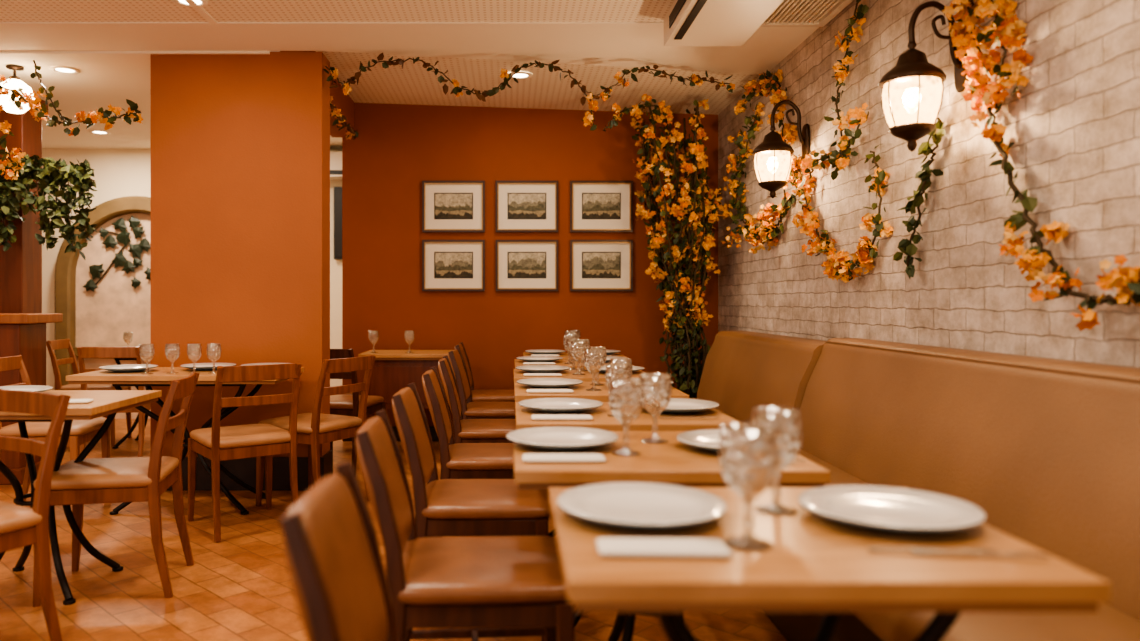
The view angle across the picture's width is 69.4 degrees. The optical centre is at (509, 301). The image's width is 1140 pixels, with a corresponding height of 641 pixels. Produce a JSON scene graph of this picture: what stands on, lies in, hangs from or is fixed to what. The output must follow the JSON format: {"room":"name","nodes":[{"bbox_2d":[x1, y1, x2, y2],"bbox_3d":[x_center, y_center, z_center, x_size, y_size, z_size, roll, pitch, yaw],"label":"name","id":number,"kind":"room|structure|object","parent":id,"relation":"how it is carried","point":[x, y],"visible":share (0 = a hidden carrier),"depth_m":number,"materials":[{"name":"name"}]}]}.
{"room":"restaurant","nodes":[
{"label":"restaurant","id":0,"kind":"room"},
{"bbox_2d":[42,149,341,389],"bbox_3d":[-4.125,-0.315,8.050,5.750,2.900,0.100,0,0,0],"label":"wall","id":1,"kind":"structure","parent":0,"point":[118,173],"depth_m":8.00,"materials":[{"name":"beige paint"}]},
{"bbox_2d":[55,196,150,418],"bbox_3d":[-3.600,0.058,7.930,1.550,2.155,0.140,0,0,0],"label":"arched wall niche","id":2,"kind":"object","parent":1,"relation":"attached to","point":[100,317],"visible":0.32,"depth_m":7.97,"materials":[{"name":"paint"}]},
{"bbox_2d":[83,215,150,291],"bbox_3d":[-3.775,-0.470,7.938,0.726,0.746,0.045,0,0,0],"label":"relief","id":3,"kind":"object","parent":2,"relation":"attached to","point":[136,250],"visible":0.98,"depth_m":7.93,"materials":[{"name":"green"}]},
{"bbox_2d":[330,151,341,179],"bbox_3d":[-1.875,-1.305,7.870,0.850,0.240,0.257,0,0,0],"label":"air conditioner","id":4,"kind":"object","parent":1,"relation":"attached to","point":[335,156],"depth_m":7.75,"materials":[{"name":"beige"}]},
{"bbox_2d":[334,187,341,258],"bbox_3d":[-1.562,-0.765,7.962,0.285,0.700,0.074,0,0,0],"label":"television","id":5,"kind":"object","parent":1,"relation":"attached to","point":[337,190],"visible":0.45,"depth_m":7.92,"materials":[{"name":"black"}]},
{"bbox_2d":[151,52,329,456],"bbox_3d":[-1.653,-0.188,5.060,1.035,2.645,0.220,0,0,0],"label":"wall pillar","id":6,"kind":"structure","parent":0,"point":[240,143],"depth_m":4.95,"materials":[{"name":"orange paint"}]},
{"bbox_2d":[166,450,332,490],"bbox_3d":[-1.653,1.035,5.060,1.065,0.200,0.250,0,0,0],"label":"baseboard","id":7,"kind":"structure","parent":6,"relation":"attached to","point":[244,469],"depth_m":4.93,"materials":[{"name":"brown wood"}]},
{"bbox_2d":[0,419,786,640],"bbox_3d":[-2.575,1.185,3.250,8.850,0.100,9.700,0,0,0],"label":"floor","id":8,"kind":"structure","parent":0,"point":[238,587],"depth_m":3.31,"materials":[{"name":"tile"}]},
{"bbox_2d":[0,98,47,312],"bbox_3d":[-3.610,-0.179,5.975,0.340,2.629,0.330,0,0,0],"label":"wooden column","id":9,"kind":"structure","parent":8,"relation":"on","point":[21,264],"depth_m":5.86,"materials":[{"name":"red wood"}]},
{"bbox_2d":[0,152,98,259],"bbox_3d":[-3.475,-0.668,5.691,1.252,0.765,0.265,0,0,0],"label":"ivy","id":10,"kind":"object","parent":9,"relation":"attached to","point":[50,175],"visible":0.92,"depth_m":5.66,"materials":[{"name":"green"}]},
{"bbox_2d":[0,313,62,484],"bbox_3d":[-3.585,0.605,5.250,1.230,1.060,0.400,0,0,0],"label":"counter","id":11,"kind":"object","parent":8,"relation":"on","point":[23,334],"depth_m":5.11,"materials":[{"name":"brown wood"}]},
{"bbox_2d":[0,389,70,640],"bbox_3d":[-1.743,0.719,2.559,0.438,0.837,0.533,0,0,30],"label":"dining chair","id":12,"kind":"object","parent":8,"relation":"on","point":[20,526],"visible":1,"depth_m":2.62,"materials":[{"name":"brown wood"}]},
{"bbox_2d":[0,355,109,500],"bbox_3d":[-2.534,0.719,4.497,0.533,0.837,0.438,0,0,-5],"label":"dining chair","id":13,"kind":"object","parent":8,"relation":"on","point":[82,431],"visible":0.56,"depth_m":4.45,"materials":[{"name":"brown wood"}]},
{"bbox_2d":[0,390,161,604],"bbox_3d":[-1.870,0.760,3.280,0.700,0.750,0.600,0,0,0],"label":"dining table","id":14,"kind":"object","parent":8,"relation":"on","point":[106,402],"visible":0.69,"depth_m":3.23,"materials":[{"name":"brown wood"}]},
{"bbox_2d":[0,385,52,391],"bbox_3d":[-2.050,0.371,3.370,0.300,0.028,0.300,0,0,0],"label":"dinner plate","id":15,"kind":"object","parent":14,"relation":"on","point":[38,388],"visible":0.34,"depth_m":3.48,"materials":[{"name":"white ceramic"}]},
{"bbox_2d":[46,338,131,446],"bbox_3d":[-3.384,0.719,6.615,0.533,0.837,0.438,0,0,-8],"label":"dining chair","id":16,"kind":"object","parent":8,"relation":"on","point":[52,345],"visible":0.46,"depth_m":6.45,"materials":[{"name":"brown wood"}]},
{"bbox_2d":[77,346,150,456],"bbox_3d":[-2.747,0.719,5.816,0.438,0.837,0.533,0,0,-5],"label":"dining chair","id":17,"kind":"object","parent":8,"relation":"on","point":[83,352],"visible":0.18,"depth_m":5.58,"materials":[{"name":"brown wood"}]},
{"bbox_2d":[33,372,199,606],"bbox_3d":[-1.567,0.719,3.306,0.533,0.837,0.438,0,0,-10],"label":"dining chair","id":18,"kind":"object","parent":8,"relation":"on","point":[118,479],"visible":0.87,"depth_m":3.14,"materials":[{"name":"brown wood"}]},
{"bbox_2d":[112,349,150,448],"bbox_3d":[-2.850,0.760,6.550,0.700,0.750,0.600,0,0,0],"label":"dining table","id":19,"kind":"object","parent":8,"relation":"on","point":[146,353],"visible":0.16,"depth_m":6.38,"materials":[{"name":"brown wood"}]},
{"bbox_2d":[66,367,303,514],"bbox_3d":[-1.770,0.760,4.570,1.100,0.750,0.580,0,0,0],"label":"dining table","id":20,"kind":"object","parent":8,"relation":"on","point":[160,376],"visible":0.44,"depth_m":4.39,"materials":[{"name":"brown wood"}]},
{"bbox_2d":[99,364,157,371],"bbox_3d":[-2.120,0.371,4.560,0.300,0.028,0.300,0,0,0],"label":"dinner plate","id":21,"kind":"object","parent":20,"relation":"on","point":[127,367],"visible":1,"depth_m":4.54,"materials":[{"name":"white ceramic"}]},
{"bbox_2d":[139,344,154,373],"bbox_3d":[-1.945,0.305,4.395,0.077,0.159,0.077,0,0,-12],"label":"water goblet","id":22,"kind":"object","parent":20,"relation":"on","point":[141,345],"visible":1,"depth_m":4.38,"materials":[{"name":"clear glass"}]},
{"bbox_2d":[165,343,179,373],"bbox_3d":[-1.825,0.305,4.434,0.077,0.159,0.077,0,0,-32],"label":"water goblet","id":23,"kind":"object","parent":20,"relation":"on","point":[176,344],"visible":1,"depth_m":4.43,"materials":[{"name":"clear glass"}]},
{"bbox_2d":[187,344,201,373],"bbox_3d":[-1.705,0.305,4.429,0.077,0.159,0.077,0,0,-4],"label":"water goblet","id":24,"kind":"object","parent":20,"relation":"on","point":[200,346],"visible":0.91,"depth_m":4.42,"materials":[{"name":"clear glass"}]},
{"bbox_2d":[180,363,235,370],"bbox_3d":[-1.720,0.371,4.680,0.300,0.028,0.300,0,0,0],"label":"dinner plate","id":25,"kind":"object","parent":20,"relation":"on","point":[199,366],"visible":0.78,"depth_m":4.71,"materials":[{"name":"white ceramic"}]},
{"bbox_2d":[188,362,301,542],"bbox_3d":[-1.351,0.719,4.172,0.438,0.837,0.533,0,0,-35],"label":"dining chair","id":26,"kind":"object","parent":8,"relation":"on","point":[217,443],"visible":1,"depth_m":4.04,"materials":[{"name":"brown wood"}]},
{"bbox_2d":[256,355,375,506],"bbox_3d":[-1.091,0.719,4.623,0.533,0.837,0.438,0,0,30],"label":"dining chair","id":27,"kind":"object","parent":8,"relation":"on","point":[315,428],"visible":0.77,"depth_m":4.50,"materials":[{"name":"brown wood"}]},
{"bbox_2d":[279,460,396,640],"bbox_3d":[-0.068,0.719,1.360,0.542,0.837,0.438,0,0,0],"label":"dining chair","id":28,"kind":"object","parent":8,"relation":"on","point":[336,570],"visible":1,"depth_m":1.31,"materials":[{"name":"leather"}]},
{"bbox_2d":[330,348,384,473],"bbox_3d":[-1.149,0.719,5.587,0.438,0.837,0.533,0,0,15],"label":"dining chair","id":29,"kind":"object","parent":8,"relation":"on","point":[346,405],"visible":0.45,"depth_m":5.37,"materials":[{"name":"brown wood"}]},
{"bbox_2d":[358,350,451,419],"bbox_3d":[-0.770,0.760,6.325,0.700,0.750,0.550,0,0,0],"label":"counter","id":30,"kind":"object","parent":8,"relation":"on","point":[393,370],"visible":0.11,"depth_m":6.09,"materials":[{"name":"brown wood"}]},
{"bbox_2d":[356,409,573,640],"bbox_3d":[-0.109,0.719,2.118,0.542,0.837,0.438,0,0,-2],"label":"dining chair","id":31,"kind":"object","parent":8,"relation":"on","point":[486,586],"visible":0.92,"depth_m":1.94,"materials":[{"name":"leather"}]},
{"bbox_2d":[422,366,513,536],"bbox_3d":[-0.111,0.719,3.649,0.542,0.837,0.438,0,0,-1],"label":"dining chair","id":32,"kind":"object","parent":8,"relation":"on","point":[458,460],"visible":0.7,"depth_m":3.44,"materials":[{"name":"leather"}]},
{"bbox_2d":[392,383,550,640],"bbox_3d":[-0.125,0.719,2.870,0.542,0.837,0.438,0,0,0],"label":"dining chair","id":33,"kind":"object","parent":8,"relation":"on","point":[443,507],"visible":0.77,"depth_m":2.67,"materials":[{"name":"leather"}]},
{"bbox_2d":[438,356,515,443],"bbox_3d":[-0.113,0.719,4.439,0.542,0.837,0.438,0,0,-2],"label":"dining chair","id":34,"kind":"object","parent":8,"relation":"on","point":[466,430],"visible":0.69,"depth_m":4.24,"materials":[{"name":"brown wood"}]},
{"bbox_2d":[448,348,515,419],"bbox_3d":[-0.112,0.719,5.242,0.542,0.837,0.438,0,0,3],"label":"dining chair","id":35,"kind":"object","parent":8,"relation":"on","point":[470,409],"visible":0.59,"depth_m":5.05,"materials":[{"name":"brown wood"}]},
{"bbox_2d":[454,342,514,401],"bbox_3d":[-0.126,0.719,5.981,0.542,0.837,0.438,0,0,1],"label":"dining chair","id":36,"kind":"object","parent":8,"relation":"on","point":[477,395],"visible":0.41,"depth_m":5.87,"materials":[{"name":"brown wood"}]},
{"bbox_2d":[514,359,632,368],"bbox_3d":[0.390,0.760,5.230,0.720,0.750,0.580,0,0,0],"label":"dining table","id":37,"kind":"object","parent":8,"relation":"on","point":[517,362],"visible":0.02,"depth_m":5.13,"materials":[{"name":"brown wood"}]},
{"bbox_2d":[516,356,562,361],"bbox_3d":[0.190,0.371,5.270,0.300,0.028,0.300,0,0,0],"label":"dinner plate","id":38,"kind":"object","parent":37,"relation":"on","point":[524,358],"visible":0.94,"depth_m":5.29,"materials":[{"name":"white ceramic"}]},
{"bbox_2d":[580,356,625,362],"bbox_3d":[0.595,0.371,5.260,0.300,0.028,0.300,0,0,0],"label":"dinner plate","id":39,"kind":"object","parent":37,"relation":"on","point":[596,359],"visible":0.5,"depth_m":5.29,"materials":[{"name":"white ceramic"}]},
{"bbox_2d":[523,352,627,360],"bbox_3d":[0.460,0.760,5.990,0.720,0.750,0.580,0,0,0],"label":"dining table","id":40,"kind":"object","parent":8,"relation":"on","point":[563,355],"visible":0.02,"depth_m":5.90,"materials":[{"name":"brown wood"}]},
{"bbox_2d":[525,349,565,353],"bbox_3d":[0.260,0.371,6.030,0.300,0.028,0.300,0,0,0],"label":"dinner plate","id":41,"kind":"object","parent":40,"relation":"on","point":[537,351],"visible":0.78,"depth_m":6.07,"materials":[{"name":"white ceramic"}]},
{"bbox_2d":[580,349,620,354],"bbox_3d":[0.665,0.371,6.020,0.300,0.028,0.300,0,0,0],"label":"dinner plate","id":42,"kind":"object","parent":40,"relation":"on","point":[594,351],"visible":0.69,"depth_m":5.96,"materials":[{"name":"white ceramic"}]},
{"bbox_2d":[513,369,655,381],"bbox_3d":[0.380,0.760,4.450,0.720,0.750,0.580,0,0,0],"label":"dining table","id":43,"kind":"object","parent":8,"relation":"on","point":[518,374],"visible":0.06,"depth_m":4.24,"materials":[{"name":"brown wood"}]},
{"bbox_2d":[523,373,561,375],"bbox_3d":[0.170,0.379,4.270,0.200,0.012,0.075,0,0,0],"label":"folded napkin","id":44,"kind":"object","parent":43,"relation":"on","point":[524,374],"visible":1,"depth_m":4.24,"materials":[{"name":"white fabric"}]},
{"bbox_2d":[516,365,569,372],"bbox_3d":[0.180,0.371,4.490,0.300,0.028,0.300,0,0,0],"label":"dinner plate","id":45,"kind":"object","parent":43,"relation":"on","point":[529,368],"visible":0.96,"depth_m":4.51,"materials":[{"name":"white ceramic"}]},
{"bbox_2d":[571,341,586,374],"bbox_3d":[0.365,0.296,4.350,0.086,0.178,0.086,0,0,29],"label":"water goblet","id":46,"kind":"object","parent":43,"relation":"on","point":[572,342],"visible":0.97,"depth_m":4.34,"materials":[{"name":"clear glass"}]},
{"bbox_2d":[590,365,644,373],"bbox_3d":[0.585,0.371,4.480,0.300,0.028,0.300,0,0,0],"label":"dinner plate","id":47,"kind":"object","parent":43,"relation":"on","point":[617,369],"visible":0.75,"depth_m":4.50,"materials":[{"name":"white ceramic"}]},
{"bbox_2d":[514,382,688,536],"bbox_3d":[0.380,0.760,3.670,0.720,0.750,0.580,0,0,0],"label":"dining table","id":48,"kind":"object","parent":8,"relation":"on","point":[520,392],"visible":0.08,"depth_m":3.45,"materials":[{"name":"brown wood"}]},
{"bbox_2d":[517,378,582,388],"bbox_3d":[0.180,0.371,3.710,0.300,0.028,0.300,0,0,0],"label":"dinner plate","id":49,"kind":"object","parent":48,"relation":"on","point":[542,383],"visible":1,"depth_m":3.76,"materials":[{"name":"white ceramic"}]},
{"bbox_2d":[526,389,573,392],"bbox_3d":[0.170,0.379,3.490,0.200,0.012,0.075,0,0,0],"label":"folded napkin","id":50,"kind":"object","parent":48,"relation":"on","point":[527,390],"visible":1,"depth_m":3.46,"materials":[{"name":"white fabric"}]},
{"bbox_2d":[584,349,603,390],"bbox_3d":[0.365,0.296,3.570,0.086,0.178,0.086,0,0,-17],"label":"water goblet","id":51,"kind":"object","parent":48,"relation":"on","point":[601,351],"visible":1,"depth_m":3.56,"materials":[{"name":"clear glass"}]},
{"bbox_2d":[588,346,606,385],"bbox_3d":[0.405,0.296,3.800,0.086,0.178,0.086,0,0,-35],"label":"water goblet","id":52,"kind":"object","parent":48,"relation":"on","point":[590,348],"visible":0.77,"depth_m":3.78,"materials":[{"name":"clear glass"}]},
{"bbox_2d":[615,378,672,388],"bbox_3d":[0.585,0.371,3.700,0.300,0.028,0.300,0,0,0],"label":"dinner plate","id":53,"kind":"object","parent":48,"relation":"on","point":[649,383],"visible":0.53,"depth_m":3.74,"materials":[{"name":"white ceramic"}]},
{"bbox_2d":[515,402,744,627],"bbox_3d":[0.380,0.760,2.870,0.720,0.750,0.580,0,0,0],"label":"dining table","id":54,"kind":"object","parent":8,"relation":"on","point":[601,420],"visible":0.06,"depth_m":2.66,"materials":[{"name":"brown wood"}]},
{"bbox_2d":[519,398,602,412],"bbox_3d":[0.180,0.371,2.910,0.300,0.028,0.300,0,0,0],"label":"dinner plate","id":55,"kind":"object","parent":54,"relation":"on","point":[548,405],"visible":1,"depth_m":2.95,"materials":[{"name":"white ceramic"}]},
{"bbox_2d":[531,415,592,419],"bbox_3d":[0.170,0.379,2.690,0.200,0.012,0.075,0,0,0],"label":"folded napkin","id":56,"kind":"object","parent":54,"relation":"on","point":[534,417],"visible":1,"depth_m":2.66,"materials":[{"name":"white fabric"}]},
{"bbox_2d":[605,363,630,416],"bbox_3d":[0.365,0.296,2.770,0.086,0.178,0.086,0,0,-12],"label":"water goblet","id":57,"kind":"object","parent":54,"relation":"on","point":[628,372],"visible":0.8,"depth_m":2.76,"materials":[{"name":"clear glass"}]},
{"bbox_2d":[609,358,632,407],"bbox_3d":[0.405,0.296,3.000,0.086,0.178,0.086,0,0,-30],"label":"water goblet","id":58,"kind":"object","parent":54,"relation":"on","point":[627,359],"visible":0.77,"depth_m":2.99,"materials":[{"name":"clear glass"}]},
{"bbox_2d":[633,398,718,413],"bbox_3d":[0.585,0.371,2.900,0.300,0.028,0.300,0,0,0],"label":"dinner plate","id":59,"kind":"object","parent":54,"relation":"on","point":[676,405],"visible":0.79,"depth_m":2.95,"materials":[{"name":"white ceramic"}]},
{"bbox_2d":[603,94,732,397],"bbox_3d":[1.207,-0.182,6.139,0.885,2.634,0.857,0,0,17],"label":"vine","id":60,"kind":"object","parent":8,"relation":"on","point":[685,304],"visible":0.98,"depth_m":6.12,"materials":[{"name":"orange plant"}]},
{"bbox_2d":[513,431,830,640],"bbox_3d":[0.370,0.760,2.155,0.720,0.750,0.580,0,0,0],"label":"dining table","id":61,"kind":"object","parent":8,"relation":"on","point":[674,462],"visible":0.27,"depth_m":1.91,"materials":[{"name":"brown wood"}]},
{"bbox_2d":[506,427,617,450],"bbox_3d":[0.140,0.371,2.200,0.300,0.028,0.300,0,0,0],"label":"dinner plate","id":62,"kind":"object","parent":61,"relation":"on","point":[548,438],"visible":1,"depth_m":2.24,"materials":[{"name":"white ceramic"}]},
{"bbox_2d":[522,453,605,462],"bbox_3d":[0.130,0.379,1.990,0.200,0.012,0.075,0,0,0],"label":"folded napkin","id":63,"kind":"object","parent":61,"relation":"on","point":[533,457],"visible":1,"depth_m":1.96,"materials":[{"name":"white fabric"}]},
{"bbox_2d":[608,379,643,455],"bbox_3d":[0.295,0.291,2.080,0.091,0.187,0.091,0,0,16],"label":"water goblet","id":64,"kind":"object","parent":61,"relation":"on","point":[639,382],"visible":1,"depth_m":2.07,"materials":[{"name":"clear glass"}]},
{"bbox_2d":[638,373,671,443],"bbox_3d":[0.400,0.291,2.260,0.091,0.187,0.091,0,0,-32],"label":"water goblet","id":65,"kind":"object","parent":61,"relation":"on","point":[650,409],"visible":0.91,"depth_m":2.24,"materials":[{"name":"clear glass"}]},
{"bbox_2d":[677,429,794,453],"bbox_3d":[0.590,0.371,2.150,0.300,0.028,0.300,0,0,0],"label":"dinner plate","id":66,"kind":"object","parent":61,"relation":"on","point":[706,439],"visible":0.73,"depth_m":2.19,"materials":[{"name":"white ceramic"}]},
{"bbox_2d":[689,331,825,437],"bbox_3d":[1.270,0.667,4.798,0.820,0.935,1.845,0,0,0],"label":"bench","id":67,"kind":"object","parent":8,"relation":"on","point":[743,371],"visible":0.19,"depth_m":4.53,"materials":[{"name":"leather"}]},
{"bbox_2d":[549,487,1110,640],"bbox_3d":[0.453,0.760,1.415,0.745,0.750,0.580,0,0,0],"label":"dining table","id":68,"kind":"object","parent":8,"relation":"on","point":[815,562],"visible":0.88,"depth_m":1.17,"materials":[{"name":"brown wood"}]},
{"bbox_2d":[557,482,726,526],"bbox_3d":[0.235,0.371,1.475,0.300,0.028,0.300,0,0,0],"label":"dinner plate","id":69,"kind":"object","parent":68,"relation":"on","point":[632,504],"visible":1,"depth_m":1.50,"materials":[{"name":"white ceramic"}]},
{"bbox_2d":[596,538,731,557],"bbox_3d":[0.235,0.379,1.265,0.200,0.012,0.075,0,0,2],"label":"folded napkin","id":70,"kind":"object","parent":68,"relation":"on","point":[616,547],"visible":1,"depth_m":1.24,"materials":[{"name":"white fabric"}]},
{"bbox_2d":[719,423,777,551],"bbox_3d":[0.378,0.291,1.300,0.091,0.187,0.091,0,0,-13],"label":"water goblet","id":71,"kind":"object","parent":68,"relation":"on","point":[771,431],"visible":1,"depth_m":1.29,"materials":[{"name":"clear glass"}]},
{"bbox_2d":[750,407,801,515],"bbox_3d":[0.490,0.291,1.510,0.091,0.187,0.091,0,0,33],"label":"water goblet","id":72,"kind":"object","parent":68,"relation":"on","point":[761,457],"visible":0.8,"depth_m":1.50,"materials":[{"name":"clear glass"}]},
{"bbox_2d":[798,485,985,531],"bbox_3d":[0.668,0.371,1.450,0.300,0.028,0.300,0,0,0],"label":"dinner plate","id":73,"kind":"object","parent":68,"relation":"on","point":[876,507],"visible":1,"depth_m":1.47,"materials":[{"name":"white ceramic"}]},
{"bbox_2d":[867,547,999,553],"bbox_3d":[0.645,0.378,1.249,0.190,0.008,0.018,0,0,8],"label":"fork","id":74,"kind":"object","parent":68,"relation":"on","point":[980,550],"visible":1,"depth_m":1.25,"materials":[{"name":"silver metal"}]},
{"bbox_2d":[910,550,1049,557],"bbox_3d":[0.705,0.378,1.234,0.190,0.008,0.018,0,0,8],"label":"fork","id":75,"kind":"object","parent":68,"relation":"on","point":[1022,553],"visible":1,"depth_m":1.23,"materials":[{"name":"silver metal"}]},
{"bbox_2d":[764,338,1139,640],"bbox_3d":[1.270,0.652,1.630,0.820,0.965,4.460,0,0,0],"label":"bench","id":76,"kind":"object","parent":8,"relation":"on","point":[1048,449],"visible":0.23,"depth_m":2.26,"materials":[{"name":"leather"}]},
{"bbox_2d":[0,0,818,148],"bbox_3d":[-2.650,-1.605,3.200,8.700,0.220,9.600,0,0,0],"label":"ceiling","id":77,"kind":"structure","parent":0,"point":[614,46],"depth_m":4.72,"materials":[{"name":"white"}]},
{"bbox_2d":[0,65,34,113],"bbox_3d":[-3.140,-1.343,5.200,0.220,0.295,0.220,0,0,0],"label":"globe lamp","id":78,"kind":"object","parent":77,"relation":"hanging from","point":[15,82],"visible":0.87,"depth_m":5.15,"materials":[{"name":"white"}]},
{"bbox_2d":[50,66,79,73],"bbox_3d":[-2.860,-1.490,5.270,0.170,0.010,0.170,0,0,0],"label":"recessed light","id":79,"kind":"object","parent":77,"relation":"in","point":[59,69],"visible":1,"depth_m":5.26,"materials":[{"name":"paint"}]},
{"bbox_2d":[0,60,142,179],"bbox_3d":[-2.796,-1.110,4.918,1.192,0.723,0.313,0,0,0],"label":"flower garland","id":80,"kind":"object","parent":77,"relation":"hanging from","point":[13,157],"visible":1,"depth_m":4.97,"materials":[{"name":"orange"}]},
{"bbox_2d":[172,0,207,7],"bbox_3d":[-1.600,-1.505,4.100,0.170,0.010,0.170,0,0,0],"label":"recessed light","id":81,"kind":"object","parent":77,"relation":"in","point":[201,3],"visible":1,"depth_m":4.12,"materials":[{"name":"paint"}]},
{"bbox_2d":[280,51,354,136],"bbox_3d":[-1.360,-1.530,5.935,0.180,0.370,1.530,0,0,0],"label":"beam","id":82,"kind":"structure","parent":77,"relation":"attached to","point":[343,102],"depth_m":6.32,"materials":[{"name":"orange paint"}]},
{"bbox_2d":[330,96,358,139],"bbox_3d":[-1.217,-1.298,5.900,0.128,0.121,1.209,0,0,-3],"label":"swag","id":83,"kind":"object","parent":82,"relation":"attached to","point":[340,119],"visible":0.86,"depth_m":5.84,"materials":[{"name":"brown"}]},
{"bbox_2d":[0,0,663,25],"bbox_3d":[-2.655,-1.506,1.430,8.690,0.008,6.060,0,0,0],"label":"trim","id":84,"kind":"structure","parent":77,"relation":"attached to","point":[210,21],"depth_m":4.42,"materials":[{"name":"paint"}]},
{"bbox_2d":[508,71,531,78],"bbox_3d":[0.070,-1.580,5.720,0.170,0.010,0.170,0,0,0],"label":"recessed light","id":85,"kind":"object","parent":77,"relation":"in","point":[521,74],"visible":0.84,"depth_m":5.71,"materials":[{"name":"paint"}]},
{"bbox_2d":[316,51,759,114],"bbox_3d":[0.200,-1.622,5.800,3.000,0.185,1.800,0,0,0],"label":"ceiling","id":86,"kind":"structure","parent":77,"relation":"attached to","point":[412,84],"depth_m":5.99,"materials":[{"name":"paint"}]},
{"bbox_2d":[323,53,735,130],"bbox_3d":[0.173,-1.278,5.153,2.612,0.443,0.562,0,0,0],"label":"swag","id":87,"kind":"object","parent":86,"relation":"hanging from","point":[696,79],"depth_m":5.01},
{"bbox_2d":[664,0,782,45],"bbox_3d":[1.027,-1.435,3.790,0.426,0.151,1.180,0,0,0],"label":"air conditioner","id":88,"kind":"object","parent":77,"relation":"in","point":[687,22],"depth_m":4.01,"materials":[{"name":"plastic"}]},
{"bbox_2d":[760,0,852,26],"bbox_3d":[1.480,-1.493,3.800,0.400,0.036,1.200,0,0,0],"label":"ceiling vent grille","id":89,"kind":"object","parent":77,"relation":"in","point":[790,13],"depth_m":4.21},
{"bbox_2d":[342,103,717,440],"bbox_3d":[0.240,-0.315,6.775,3.220,2.900,0.150,0,0,0],"label":"wall","id":90,"kind":"structure","parent":0,"point":[397,147],"depth_m":6.70,"materials":[{"name":"orange paint"}]},
{"bbox_2d":[343,426,453,440],"bbox_3d":[0.160,1.075,6.690,3.040,0.120,0.020,0,0,0],"label":"baseboard","id":91,"kind":"structure","parent":90,"relation":"attached to","point":[434,436],"depth_m":6.68,"materials":[{"name":"brown wood"}]},
{"bbox_2d":[422,181,484,231],"bbox_3d":[-0.460,-0.778,6.685,0.512,0.420,0.030,0,0,0],"label":"engraving","id":92,"kind":"object","parent":90,"relation":"attached to","point":[447,206],"visible":1,"depth_m":6.69,"materials":[{"name":"brown"}]},
{"bbox_2d":[422,240,484,290],"bbox_3d":[-0.460,-0.297,6.685,0.512,0.420,0.030,0,0,0],"label":"engraving","id":93,"kind":"object","parent":90,"relation":"attached to","point":[447,265],"visible":1,"depth_m":6.69,"materials":[{"name":"brown"}]},
{"bbox_2d":[495,181,557,231],"bbox_3d":[0.138,-0.778,6.685,0.512,0.420,0.030,0,0,0],"label":"engraving","id":94,"kind":"object","parent":90,"relation":"attached to","point":[520,206],"visible":1,"depth_m":6.69,"materials":[{"name":"brown"}]},
{"bbox_2d":[495,240,557,290],"bbox_3d":[0.138,-0.297,6.685,0.512,0.420,0.030,0,0,0],"label":"engraving","id":95,"kind":"object","parent":90,"relation":"attached to","point":[520,265],"visible":1,"depth_m":6.69,"materials":[{"name":"brown"}]},
{"bbox_2d":[570,181,632,231],"bbox_3d":[0.745,-0.778,6.685,0.512,0.420,0.030,0,0,0],"label":"engraving","id":96,"kind":"object","parent":90,"relation":"attached to","point":[595,206],"visible":1,"depth_m":6.69,"materials":[{"name":"brown"}]},
{"bbox_2d":[570,240,632,290],"bbox_3d":[0.745,-0.297,6.685,0.512,0.420,0.030,0,0,0],"label":"engraving","id":97,"kind":"object","parent":90,"relation":"attached to","point":[595,265],"visible":1,"depth_m":6.69,"materials":[{"name":"brown"}]},
{"bbox_2d":[718,0,1139,367],"bbox_3d":[1.775,-0.315,2.550,0.150,2.900,8.300,0,0,0],"label":"wall","id":98,"kind":"structure","parent":0,"point":[1074,127],"depth_m":3.11,"materials":[{"name":"brick"}]},
{"bbox_2d":[718,102,795,253],"bbox_3d":[1.600,-0.827,5.456,0.216,1.022,1.308,0,0,0],"label":"flower garland","id":99,"kind":"object","parent":98,"relation":"attached to","point":[768,230],"visible":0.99,"depth_m":5.54,"materials":[{"name":"brown"}]},
{"bbox_2d":[752,100,809,197],"bbox_3d":[1.542,-0.871,4.680,0.314,0.563,0.230,0,0,0],"label":"wall lantern","id":100,"kind":"object","parent":98,"relation":"attached to","point":[773,149],"visible":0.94,"depth_m":4.63,"materials":[{"name":"brown metal"}]},
{"bbox_2d":[734,69,893,282],"bbox_3d":[1.624,-0.789,4.731,0.169,1.396,2.229,0,0,0],"label":"flower garland","id":101,"kind":"object","parent":98,"relation":"attached to","point":[866,250],"visible":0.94,"depth_m":4.33,"materials":[{"name":"brown"}]},
{"bbox_2d":[800,103,868,186],"bbox_3d":[1.633,-0.788,4.180,0.145,0.309,0.731,0,0,0],"label":"flower garland","id":102,"kind":"object","parent":98,"relation":"attached to","point":[844,141],"visible":0.98,"depth_m":4.01,"materials":[{"name":"brown"}]},
{"bbox_2d":[824,0,868,179],"bbox_3d":[1.648,-1.054,4.001,0.116,0.875,0.377,0,0,-5],"label":"flower garland","id":103,"kind":"object","parent":98,"relation":"attached to","point":[841,72],"visible":0.95,"depth_m":4.02,"materials":[{"name":"brown"}]},
{"bbox_2d":[893,117,944,278],"bbox_3d":[1.630,-0.408,3.271,0.127,0.635,0.322,0,0,0],"label":"strand","id":104,"kind":"object","parent":98,"relation":"attached to","point":[906,246],"visible":0.96,"depth_m":3.29,"materials":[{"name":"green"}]},
{"bbox_2d":[878,1,969,151],"bbox_3d":[1.542,-0.841,3.060,0.314,0.563,0.230,0,0,0],"label":"wall lantern","id":105,"kind":"object","parent":98,"relation":"attached to","point":[913,77],"visible":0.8,"depth_m":3.01,"materials":[{"name":"brown metal"}]},
{"bbox_2d":[974,0,1033,113],"bbox_3d":[1.634,-0.954,2.808,0.145,0.623,0.320,0,0,0],"label":"flower garland","id":106,"kind":"object","parent":98,"relation":"attached to","point":[1011,35],"visible":1,"depth_m":2.73,"materials":[{"name":"brown"}]},
{"bbox_2d":[942,0,1139,330],"bbox_3d":[1.624,-0.564,2.311,0.164,1.292,1.445,0,0,0],"label":"flower garland","id":107,"kind":"object","parent":98,"relation":"attached to","point":[1126,280],"visible":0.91,"depth_m":2.61,"materials":[{"name":"brown"}]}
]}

